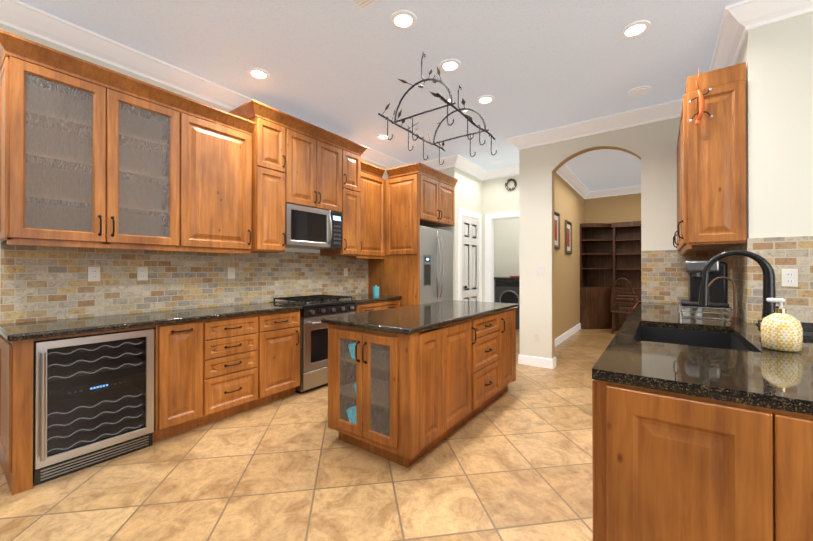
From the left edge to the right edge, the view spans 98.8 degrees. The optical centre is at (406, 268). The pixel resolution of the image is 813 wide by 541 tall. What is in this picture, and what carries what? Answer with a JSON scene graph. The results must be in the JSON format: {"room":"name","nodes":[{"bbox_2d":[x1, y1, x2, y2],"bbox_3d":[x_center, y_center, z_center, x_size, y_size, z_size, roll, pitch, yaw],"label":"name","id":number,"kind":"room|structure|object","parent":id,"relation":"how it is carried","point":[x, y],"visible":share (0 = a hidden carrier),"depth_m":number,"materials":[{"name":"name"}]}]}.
{"room":"kitchen","nodes":[
{"label":"kitchen","id":0,"kind":"room"},
{"bbox_2d":[0,329,617,540],"bbox_3d":[1.988,1.346,3.040,7.200,0.100,11.200,0,0,36],"label":"floor","id":1,"kind":"structure","parent":0,"point":[513,462],"depth_m":2.09,"materials":[{"name":"tile"}]},
{"bbox_2d":[33,328,154,485],"bbox_3d":[-2.222,0.865,2.449,0.641,0.855,0.605,0,0,36],"label":"wine cooler","id":2,"kind":"object","parent":1,"relation":"on","point":[93,399],"visible":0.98,"depth_m":2.26,"materials":[{"name":"stainless steel"},{"name":"glass"},{"name":"black enamel"}]},
{"bbox_2d":[124,320,207,441],"bbox_3d":[-1.972,0.855,2.847,0.629,0.880,0.323,0,0,36],"label":"base cabinet","id":3,"kind":"object","parent":1,"relation":"on","point":[180,349],"depth_m":2.66,"materials":[{"name":"brown wood"}]},
{"bbox_2d":[208,314,259,423],"bbox_3d":[-1.737,0.856,3.170,0.629,0.880,0.475,0,0,36],"label":"base cabinet","id":4,"kind":"object","parent":1,"relation":"on","point":[208,371],"depth_m":2.99,"materials":[{"name":"brown wood"}]},
{"bbox_2d":[260,310,299,405],"bbox_3d":[-1.461,0.858,3.548,0.629,0.880,0.462,0,0,36],"label":"base cabinet","id":5,"kind":"object","parent":1,"relation":"on","point":[279,331],"depth_m":3.36,"materials":[{"name":"brown wood"}]},
{"bbox_2d":[269,295,356,393],"bbox_3d":[-1.053,0.817,4.026,0.689,0.967,0.758,0,0,36],"label":"gas range","id":6,"kind":"object","parent":1,"relation":"on","point":[315,310],"visible":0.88,"depth_m":3.71,"materials":[{"name":"silver metal"}]},
{"bbox_2d":[354,299,399,313],"bbox_3d":[-0.593,0.863,4.735,0.629,0.880,0.888,0,0,36],"label":"base cabinet","id":7,"kind":"object","parent":1,"relation":"on","point":[395,303],"depth_m":4.50,"materials":[{"name":"brown wood"}]},
{"bbox_2d":[0,294,401,340],"bbox_3d":[-1.399,0.398,3.608,0.646,0.039,3.663,0,0,36],"label":"countertop","id":8,"kind":"structure","parent":7,"relation":"on","point":[35,330],"depth_m":2.58,"materials":[{"name":"stone"}]},
{"bbox_2d":[372,285,379,295],"bbox_3d":[-0.432,0.310,4.936,0.100,0.147,0.102,0,0,36],"label":"canister","id":9,"kind":"object","parent":8,"relation":"on","point":[375,290],"visible":1,"depth_m":4.90,"materials":[{"name":"teal ceramic"}]},
{"bbox_2d":[368,162,457,306],"bbox_3d":[0.099,-0.056,5.388,0.983,2.725,1.098,0,0,36],"label":"cabinet","id":10,"kind":"object","parent":1,"relation":"on","point":[415,199],"visible":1,"depth_m":4.94,"materials":[{"name":"brown wood"}]},
{"bbox_2d":[328,308,515,467],"bbox_3d":[0.289,0.856,3.147,0.802,0.880,1.996,0,0,36],"label":"kitchen island","id":11,"kind":"object","parent":1,"relation":"on","point":[407,401],"visible":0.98,"depth_m":2.45,"materials":[{"name":"brown wood"}]},
{"bbox_2d":[321,300,517,334],"bbox_3d":[0.282,0.396,3.188,0.825,0.039,2.020,0,0,36],"label":"island countertop","id":12,"kind":"structure","parent":11,"relation":"on","point":[411,320],"depth_m":2.71,"materials":[{"name":"stone"}]},
{"bbox_2d":[420,226,452,303],"bbox_3d":[0.151,0.346,5.415,0.936,1.880,0.970,0,0,36],"label":"refrigerator","id":13,"kind":"object","parent":1,"relation":"on","point":[436,265],"visible":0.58,"depth_m":5.12,"materials":[{"name":"grey metal"}]},
{"bbox_2d":[495,279,519,329],"bbox_3d":[2.463,0.783,7.897,0.680,1.070,0.790,0,0,36],"label":"laundry machine","id":14,"kind":"object","parent":1,"relation":"on","point":[507,291],"visible":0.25,"depth_m":7.56,"materials":[{"name":"grey metal"}]},
{"bbox_2d":[494,276,519,279],"bbox_3d":[2.533,0.205,7.842,1.980,0.075,0.800,0,0,36],"label":"countertop","id":15,"kind":"structure","parent":14,"relation":"on","point":[512,278],"depth_m":7.58,"materials":[{"name":"stone"}]},
{"bbox_2d":[580,221,640,330],"bbox_3d":[4.880,0.165,7.231,2.228,2.300,0.620,0,0,36],"label":"bookcase","id":16,"kind":"object","parent":1,"relation":"on","point":[610,254],"visible":0.44,"depth_m":7.59,"materials":[{"name":"brown wood"}]},
{"bbox_2d":[610,278,635,333],"bbox_3d":[4.359,0.747,6.999,0.428,1.135,0.474,0,0,36],"label":"dining chair","id":17,"kind":"object","parent":1,"relation":"on","point":[615,311],"visible":0.81,"depth_m":6.88,"materials":[{"name":"brown wood"}]},
{"bbox_2d":[592,379,812,540],"bbox_3d":[1.307,0.847,1.238,1.071,0.880,0.678,0,0,36],"label":"base cabinet","id":18,"kind":"object","parent":1,"relation":"on","point":[669,466],"visible":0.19,"depth_m":1.09,"materials":[{"name":"brown wood"}]},
{"bbox_2d":[592,302,812,414],"bbox_3d":[2.094,0.498,2.312,1.065,0.251,3.333,0,0,36],"label":"countertop","id":19,"kind":"structure","parent":18,"relation":"on","point":[660,346],"depth_m":1.38,"materials":[{"name":"stone"}]},
{"bbox_2d":[680,260,728,306],"bbox_3d":[2.304,0.109,2.707,0.270,0.345,0.315,0,0,36],"label":"coffee maker","id":20,"kind":"object","parent":19,"relation":"on","point":[718,292],"visible":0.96,"depth_m":2.61,"materials":[{"name":"black plastic"}]},
{"bbox_2d":[677,302,732,319],"bbox_3d":[2.314,0.328,2.720,0.306,0.091,0.356,0,0,36],"label":"dish rack","id":21,"kind":"object","parent":19,"relation":"on","point":[686,311],"visible":0.81,"depth_m":2.63,"materials":[{"name":"silver metal"}]},
{"bbox_2d":[708,277,737,323],"bbox_3d":[2.161,0.213,2.386,0.155,0.316,0.032,0,0,36],"label":"filter faucet","id":22,"kind":"object","parent":19,"relation":"on","point":[734,318],"visible":0.98,"depth_m":2.35,"materials":[{"name":"brown metal"}]},
{"bbox_2d":[698,250,778,339],"bbox_3d":[1.758,0.135,1.854,0.318,0.469,0.108,0,0,36],"label":"faucet","id":23,"kind":"object","parent":19,"relation":"on","point":[769,289],"visible":0.83,"depth_m":1.81,"materials":[{"name":"black metal"}]},
{"bbox_2d":[760,298,802,351],"bbox_3d":[1.701,0.252,1.583,0.132,0.232,0.132,0,0,36],"label":"soap dispenser","id":24,"kind":"object","parent":19,"relation":"on","point":[781,329],"visible":1,"depth_m":1.55,"materials":[{"name":"ceramic"}]},
{"bbox_2d":[756,319,812,337],"bbox_3d":[2.320,0.353,2.041,0.320,0.035,0.470,0,0,36],"label":"drying rack","id":25,"kind":"object","parent":19,"relation":"on","point":[807,329],"visible":0.35,"depth_m":1.98,"materials":[{"name":"black"}]},
{"bbox_2d":[18,0,743,190],"bbox_3d":[1.988,-1.834,3.054,7.200,0.100,11.200,0,0,36],"label":"ceiling","id":26,"kind":"structure","parent":0,"point":[340,67],"depth_m":2.95,"materials":[{"name":"white paint"}]},
{"bbox_2d":[247,68,269,79],"bbox_3d":[-1.354,-1.779,3.192,0.189,0.010,0.189,0,0,30],"label":"recessed light","id":27,"kind":"object","parent":26,"relation":"in","point":[256,73],"depth_m":3.18,"materials":[{"name":"white"}]},
{"bbox_2d":[350,0,377,9],"bbox_3d":[-0.229,-1.779,2.222,0.340,0.016,0.200,0,0,36],"label":"ceiling vent","id":28,"kind":"object","parent":26,"relation":"in","point":[362,4],"visible":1,"depth_m":2.33,"materials":[{"name":"white"}]},
{"bbox_2d":[376,134,389,139],"bbox_3d":[-0.315,-1.772,4.699,0.189,0.010,0.189,0,0,12],"label":"recessed light","id":29,"kind":"object","parent":26,"relation":"in","point":[380,136],"depth_m":4.68,"materials":[{"name":"white"}]},
{"bbox_2d":[390,10,415,29],"bbox_3d":[-0.023,-1.782,2.505,0.189,0.010,0.189,0,0,30],"label":"recessed light","id":30,"kind":"object","parent":26,"relation":"in","point":[402,19],"depth_m":2.50,"materials":[{"name":"white"}]},
{"bbox_2d":[378,54,496,164],"bbox_3d":[0.303,-1.415,3.140,0.710,0.735,1.089,0,0,36],"label":"pot rack","id":31,"kind":"object","parent":26,"relation":"hanging from","point":[451,104],"visible":1,"depth_m":3.00,"materials":[{"name":"grey metal"}]},
{"bbox_2d":[439,59,460,71],"bbox_3d":[0.384,-1.779,3.062,0.189,0.010,0.189,0,0,0],"label":"recessed light","id":32,"kind":"object","parent":26,"relation":"in","point":[449,65],"depth_m":3.06,"materials":[{"name":"white"}]},
{"bbox_2d":[476,95,494,104],"bbox_3d":[0.832,-1.776,3.676,0.189,0.010,0.189,0,0,30],"label":"recessed light","id":33,"kind":"object","parent":26,"relation":"in","point":[485,99],"depth_m":3.67,"materials":[{"name":"white"}]},
{"bbox_2d":[490,160,501,163],"bbox_3d":[1.486,-1.766,5.774,0.189,0.012,0.189,0,0,12],"label":"recessed light","id":34,"kind":"object","parent":26,"relation":"in","point":[493,161],"depth_m":5.75,"materials":[{"name":"white"}]},
{"bbox_2d":[620,20,650,38],"bbox_3d":[1.708,-1.781,2.603,0.189,0.010,0.189,0,0,30],"label":"recessed light","id":35,"kind":"object","parent":26,"relation":"in","point":[635,29],"depth_m":2.60,"materials":[{"name":"white"}]},
{"bbox_2d":[628,86,650,95],"bbox_3d":[2.335,-1.776,3.495,0.189,0.012,0.189,0,0,0],"label":"smoke detector","id":36,"kind":"object","parent":26,"relation":"in","point":[641,90],"depth_m":3.48,"materials":[{"name":"white plastic"}]},
{"bbox_2d":[0,11,812,358],"bbox_3d":[1.989,-0.245,2.997,7.140,3.080,11.120,0,0,36],"label":"wall","id":37,"kind":"structure","parent":0,"point":[776,57],"depth_m":3.94,"materials":[{"name":"beige paint"}]},
{"bbox_2d":[88,267,99,281],"bbox_3d":[-2.442,0.044,2.724,0.008,0.115,0.075,0,0,36],"label":"outlet","id":38,"kind":"object","parent":37,"relation":"attached to","point":[93,272],"depth_m":2.72,"materials":[{"name":"white plastic"}]},
{"bbox_2d":[137,267,147,280],"bbox_3d":[-2.255,0.045,2.979,0.008,0.115,0.075,0,0,36],"label":"outlet","id":39,"kind":"object","parent":37,"relation":"attached to","point":[142,272],"depth_m":2.98,"materials":[{"name":"white plastic"}]},
{"bbox_2d":[0,242,367,323],"bbox_3d":[-1.656,0.094,3.813,0.008,0.590,3.640,0,0,36],"label":"backsplash","id":40,"kind":"structure","parent":37,"relation":"attached to","point":[40,283],"depth_m":3.04,"materials":[{"name":"tile"}]},
{"bbox_2d":[0,0,408,168],"bbox_3d":[-1.963,-1.713,3.297,0.132,0.140,6.930,0,0,36],"label":"crown molding","id":41,"kind":"structure","parent":37,"relation":"attached to","point":[14,14],"depth_m":2.81,"materials":[{"name":"white wood"}]},
{"bbox_2d":[160,94,251,252],"bbox_3d":[-1.847,-0.801,3.264,0.349,1.255,0.660,0,0,36],"label":"upper cabinet","id":42,"kind":"object","parent":37,"relation":"attached to","point":[206,152],"depth_m":3.07,"materials":[{"name":"brown wood"}]},
{"bbox_2d":[228,268,234,278],"bbox_3d":[-1.806,0.048,3.594,0.008,0.115,0.075,0,0,36],"label":"outlet","id":43,"kind":"object","parent":37,"relation":"attached to","point":[231,271],"depth_m":3.59,"materials":[{"name":"white plastic"}]},
{"bbox_2d":[236,101,287,252],"bbox_3d":[-1.527,-0.887,3.643,0.419,1.430,0.330,0,0,36],"label":"upper cabinet","id":44,"kind":"object","parent":37,"relation":"attached to","point":[269,126],"depth_m":3.49,"materials":[{"name":"brown wood"}]},
{"bbox_2d":[288,117,343,212],"bbox_3d":[-1.194,-1.142,4.101,0.419,0.915,0.800,0,0,36],"label":"upper cabinet","id":45,"kind":"object","parent":37,"relation":"attached to","point":[315,155],"depth_m":3.95,"materials":[{"name":"brown wood"}]},
{"bbox_2d":[285,203,341,249],"bbox_3d":[-1.169,-0.464,4.079,0.477,0.439,0.790,0,0,36],"label":"microwave","id":46,"kind":"object","parent":45,"relation":"attached to","point":[312,228],"visible":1,"depth_m":3.93,"materials":[{"name":"silver metal"}]},
{"bbox_2d":[320,138,363,256],"bbox_3d":[-0.860,-0.882,4.556,0.419,1.430,0.330,0,0,36],"label":"upper cabinet","id":47,"kind":"object","parent":37,"relation":"attached to","point":[353,215],"depth_m":4.45,"materials":[{"name":"brown wood"}]},
{"bbox_2d":[344,268,347,275],"bbox_3d":[-0.853,0.054,4.898,0.008,0.115,0.075,0,0,36],"label":"outlet","id":48,"kind":"object","parent":37,"relation":"attached to","point":[345,269],"depth_m":4.90,"materials":[{"name":"white plastic"}]},
{"bbox_2d":[364,162,384,256],"bbox_3d":[-0.618,-0.793,4.947,0.349,1.255,0.588,0,0,36],"label":"upper cabinet","id":49,"kind":"object","parent":37,"relation":"attached to","point":[374,185],"depth_m":4.88,"materials":[{"name":"brown wood"}]},
{"bbox_2d":[420,156,447,169],"bbox_3d":[0.412,-1.702,5.771,0.750,0.140,0.132,0,0,36],"label":"crown molding","id":50,"kind":"structure","parent":37,"relation":"attached to","point":[434,163],"depth_m":5.69,"materials":[{"name":"white"}]},
{"bbox_2d":[448,154,487,179],"bbox_3d":[1.100,-1.701,5.931,0.132,0.140,1.202,0,0,36],"label":"crown molding","id":51,"kind":"structure","parent":37,"relation":"attached to","point":[457,161],"depth_m":5.81,"materials":[{"name":"white"}]},
{"bbox_2d":[458,208,481,301],"bbox_3d":[1.133,0.164,6.005,0.084,2.290,0.890,0,0,36],"label":"pantry door","id":52,"kind":"structure","parent":37,"relation":"in","point":[469,256],"depth_m":5.99,"materials":[{"name":"white wood"}]},
{"bbox_2d":[485,211,518,301],"bbox_3d":[1.892,0.155,6.151,1.000,2.310,0.138,0,0,36],"label":"door frame","id":53,"kind":"structure","parent":37,"relation":"attached to","point":[489,255],"depth_m":6.36,"materials":[{"name":"white wood"}]},
{"bbox_2d":[488,164,518,178],"bbox_3d":[1.807,-1.700,6.077,0.780,0.140,0.132,0,0,36],"label":"crown molding","id":54,"kind":"structure","parent":37,"relation":"attached to","point":[512,170],"depth_m":6.14,"materials":[{"name":"white paint"}]},
{"bbox_2d":[505,178,516,190],"bbox_3d":[1.825,-1.470,6.101,0.212,0.213,0.054,0,0,36],"label":"wreath","id":55,"kind":"object","parent":37,"relation":"attached to","point":[514,186],"visible":1,"depth_m":6.08,"materials":[{"name":"brown"}]},
{"bbox_2d":[534,333,538,341],"bbox_3d":[1.736,0.923,4.645,0.070,0.110,0.008,0,0,36],"label":"outlet","id":56,"kind":"object","parent":37,"relation":"attached to","point":[536,336],"depth_m":4.65,"materials":[{"name":"white plastic"}]},
{"bbox_2d":[520,354,554,368],"bbox_3d":[1.741,1.241,4.654,0.416,0.125,0.046,0,0,36],"label":"baseboard","id":57,"kind":"structure","parent":37,"relation":"attached to","point":[537,361],"depth_m":4.63,"materials":[{"name":"white wood"}]},
{"bbox_2d":[537,266,545,275],"bbox_3d":[1.784,0.032,4.614,0.120,0.120,0.008,0,0,36],"label":"light switch","id":58,"kind":"object","parent":37,"relation":"attached to","point":[541,270],"depth_m":4.61,"materials":[{"name":"white plastic"}]},
{"bbox_2d":[554,210,559,248],"bbox_3d":[2.499,-0.642,5.834,0.035,0.620,0.500,0,0,36],"label":"picture frame","id":59,"kind":"object","parent":37,"relation":"attached to","point":[556,230],"visible":0.71,"depth_m":5.89,"materials":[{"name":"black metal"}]},
{"bbox_2d":[555,323,580,346],"bbox_3d":[2.962,1.249,6.478,0.016,0.125,4.100,0,0,36],"label":"baseboard","id":60,"kind":"structure","parent":37,"relation":"attached to","point":[564,336],"depth_m":6.53,"materials":[{"name":"white wood"}]},
{"bbox_2d":[565,220,571,253],"bbox_3d":[3.089,-0.588,6.641,0.035,0.620,0.500,0,0,36],"label":"picture frame","id":61,"kind":"object","parent":37,"relation":"attached to","point":[568,237],"visible":1,"depth_m":6.64,"materials":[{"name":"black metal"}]},
{"bbox_2d":[556,164,591,198],"bbox_3d":[3.008,-1.699,6.457,0.132,0.140,4.100,0,0,36],"label":"crown molding","id":62,"kind":"structure","parent":37,"relation":"attached to","point":[564,172],"depth_m":6.80,"materials":[{"name":"white"}]},
{"bbox_2d":[507,99,682,149],"bbox_3d":[2.292,-1.709,4.175,2.192,0.140,0.132,0,0,36],"label":"crown molding","id":63,"kind":"structure","parent":37,"relation":"attached to","point":[671,109],"depth_m":4.14,"materials":[{"name":"white"}]},
{"bbox_2d":[592,185,640,197],"bbox_3d":[5.421,-1.696,7.152,2.890,0.140,0.132,0,0,36],"label":"crown molding","id":64,"kind":"structure","parent":37,"relation":"attached to","point":[633,189],"depth_m":7.70,"materials":[{"name":"white"}]},
{"bbox_2d":[641,250,716,302],"bbox_3d":[2.939,0.094,3.771,0.660,0.590,0.008,0,0,36],"label":"backsplash","id":65,"kind":"structure","parent":37,"relation":"attached to","point":[664,276],"depth_m":3.83,"materials":[{"name":"tile"}]},
{"bbox_2d":[677,62,746,249],"bbox_3d":[2.350,-0.804,2.698,0.341,1.255,0.481,0,0,36],"label":"upper cabinet","id":66,"kind":"object","parent":37,"relation":"attached to","point":[711,189],"depth_m":2.51,"materials":[{"name":"brown wood"}]},
{"bbox_2d":[688,68,712,124],"bbox_3d":[2.127,-1.249,2.522,0.136,0.416,0.036,0,0,36],"label":"decor","id":67,"kind":"object","parent":66,"relation":"attached to","point":[700,97],"visible":1,"depth_m":2.52,"materials":[{"name":"orange plastic"}]},
{"bbox_2d":[685,250,722,252],"bbox_3d":[2.903,-0.800,3.455,0.341,1.255,0.465,0,0,36],"label":"upper cabinet","id":68,"kind":"object","parent":66,"relation":"attached to","point":[685,250],"depth_m":3.35,"materials":[{"name":"brown wood"}]},
{"bbox_2d":[710,29,745,70],"bbox_3d":[2.694,-1.715,2.978,0.132,0.140,1.290,0,0,36],"label":"crown molding","id":69,"kind":"structure","parent":37,"relation":"attached to","point":[726,52],"depth_m":2.76,"materials":[{"name":"white wood"}]},
{"bbox_2d":[717,244,744,320],"bbox_3d":[2.791,0.090,2.999,0.008,0.590,1.428,0,0,36],"label":"backsplash","id":70,"kind":"structure","parent":37,"relation":"attached to","point":[736,263],"depth_m":2.72,"materials":[{"name":"tile"}]},
{"bbox_2d":[730,269,732,282],"bbox_3d":[2.734,0.065,2.934,0.008,0.115,0.075,0,0,36],"label":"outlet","id":71,"kind":"object","parent":37,"relation":"attached to","point":[731,271],"depth_m":2.91,"materials":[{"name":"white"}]},
{"bbox_2d":[720,0,812,39],"bbox_3d":[3.447,-1.721,1.535,3.052,0.140,0.132,0,0,36],"label":"crown molding","id":72,"kind":"structure","parent":37,"relation":"attached to","point":[740,20],"depth_m":2.34,"materials":[{"name":"white wood"}]},
{"bbox_2d":[745,236,812,322],"bbox_3d":[3.534,0.084,1.540,2.928,0.590,0.008,0,0,36],"label":"backsplash","id":73,"kind":"structure","parent":37,"relation":"attached to","point":[796,252],"depth_m":2.30,"materials":[{"name":"tile"}]},
{"bbox_2d":[781,269,797,286],"bbox_3d":[2.507,0.062,2.280,0.075,0.115,0.008,0,0,36],"label":"outlet","id":74,"kind":"object","parent":37,"relation":"attached to","point":[789,277],"depth_m":2.28,"materials":[{"name":"white plastic"}]}
]}

